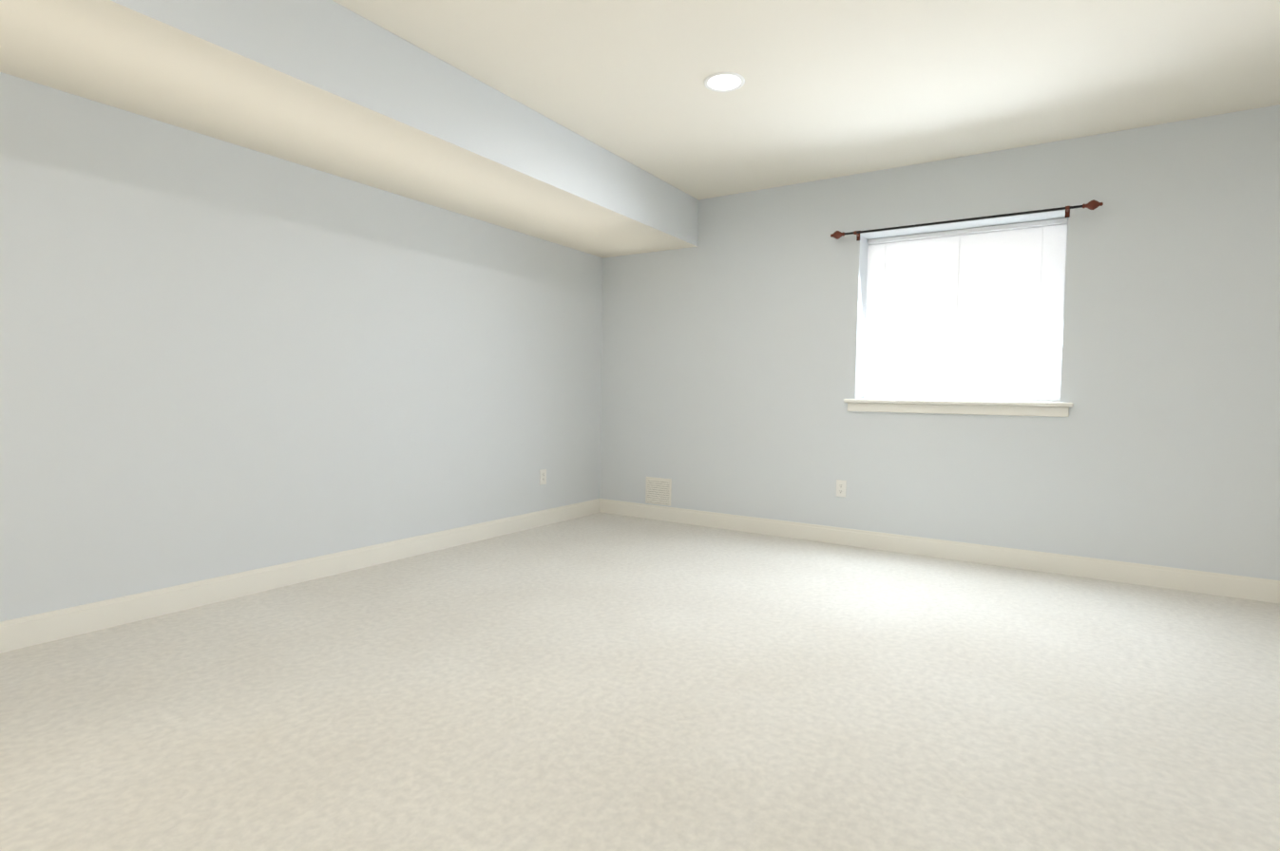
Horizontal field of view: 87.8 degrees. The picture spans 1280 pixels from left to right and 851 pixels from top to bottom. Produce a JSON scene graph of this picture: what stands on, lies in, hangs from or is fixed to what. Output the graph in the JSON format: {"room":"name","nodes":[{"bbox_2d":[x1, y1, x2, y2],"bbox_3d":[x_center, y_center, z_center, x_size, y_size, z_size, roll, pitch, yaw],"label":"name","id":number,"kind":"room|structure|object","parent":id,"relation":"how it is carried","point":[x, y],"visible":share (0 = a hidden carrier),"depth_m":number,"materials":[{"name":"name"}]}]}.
{"room":"empty bedroom","nodes":[
{"label":"empty bedroom","id":0,"kind":"room"},
{"bbox_2d":[0,72,602,622],"bbox_3d":[-1.672,-0.442,3.646,0.120,2.500,5.382,3,3,33],"label":"wall","id":1,"kind":"structure","parent":0,"point":[219,357],"depth_m":3.19,"materials":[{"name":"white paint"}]},
{"bbox_2d":[0,498,600,653],"bbox_3d":[-1.761,0.759,3.469,0.014,0.115,5.184,3,3,33],"label":"baseboard","id":2,"kind":"structure","parent":1,"relation":"attached to","point":[21,633],"depth_m":3.22,"materials":[{"name":"white paint"}]},
{"bbox_2d":[539,469,546,485],"bbox_3d":[-0.733,0.391,5.043,0.009,0.115,0.070,3,3,33],"label":"electrical outlet","id":3,"kind":"object","parent":1,"relation":"attached to","point":[543,476],"visible":1,"depth_m":5.04,"materials":[{"name":"white plastic"}]},
{"bbox_2d":[0,512,1279,850],"bbox_3d":[-1.306,0.979,1.173,9.800,0.100,9.422,3,3,33],"label":"floor","id":4,"kind":"structure","parent":0,"point":[604,683],"depth_m":2.11,"materials":[{"name":"carpet"}]},
{"bbox_2d":[332,0,1279,199],"bbox_3d":[-1.265,-1.618,1.055,9.800,0.100,9.422,3,3,33],"label":"ceiling","id":5,"kind":"structure","parent":0,"point":[831,88],"depth_m":3.04,"materials":[{"name":"white paint"}]},
{"bbox_2d":[0,0,698,258],"bbox_3d":[-2.324,-1.435,1.626,0.897,0.351,8.822,3,3,33],"label":"soffit","id":6,"kind":"object","parent":5,"relation":"attached to","point":[332,87],"depth_m":2.84,"materials":[{"name":"white paint"}]},
{"bbox_2d":[704,72,745,92],"bbox_3d":[0.402,-1.635,3.168,0.196,0.006,0.196,3,3,33],"label":"recessed light","id":7,"kind":"object","parent":5,"relation":"in","point":[722,82],"visible":1,"depth_m":3.16,"materials":[{"name":"white"}]},
{"bbox_2d":[599,104,1279,580],"bbox_3d":[2.430,-0.395,4.049,6.340,2.500,0.340,3,3,33],"label":"wall","id":8,"kind":"structure","parent":0,"point":[733,357],"depth_m":3.99,"materials":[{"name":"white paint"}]},
{"bbox_2d":[645,477,671,506],"bbox_3d":[0.146,0.528,5.346,0.240,0.215,0.012,3,3,33],"label":"air vent","id":9,"kind":"object","parent":8,"relation":"in","point":[658,490],"visible":1,"depth_m":5.34,"materials":[{"name":"white metal"}]},
{"bbox_2d":[836,479,846,497],"bbox_3d":[1.376,0.432,4.550,0.070,0.115,0.009,3,3,33],"label":"outlet","id":10,"kind":"object","parent":8,"relation":"attached to","point":[841,487],"visible":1,"depth_m":4.55,"materials":[{"name":"white plastic"}]},
{"bbox_2d":[600,498,1279,604],"bbox_3d":[2.315,0.802,3.955,6.340,0.115,0.014,3,3,33],"label":"baseboard","id":11,"kind":"structure","parent":8,"relation":"attached to","point":[1257,589],"depth_m":4.08,"materials":[{"name":"white paint"}]},
{"bbox_2d":[843,219,1073,417],"bbox_3d":[2.016,-0.667,4.247,1.300,1.183,0.330,3,3,33],"label":"sliding window","id":12,"kind":"structure","parent":8,"relation":"in","point":[1059,398],"depth_m":4.13,"materials":[{"name":"white plastic"}]},
{"bbox_2d":[862,217,1067,401],"bbox_3d":[2.048,-0.714,4.293,1.154,1.088,0.042,3,3,33],"label":"mini blinds","id":13,"kind":"object","parent":12,"relation":"attached to","point":[980,315],"visible":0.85,"depth_m":4.26,"materials":[{"name":"white plastic"}]},
{"bbox_2d":[830,199,1103,240],"bbox_3d":[1.925,-1.245,4.078,1.503,0.065,0.108,3,3,33],"label":"curtain rod","id":14,"kind":"object","parent":8,"relation":"attached to","point":[1093,204],"visible":1,"depth_m":3.97,"materials":[{"name":"black metal"}]}
]}

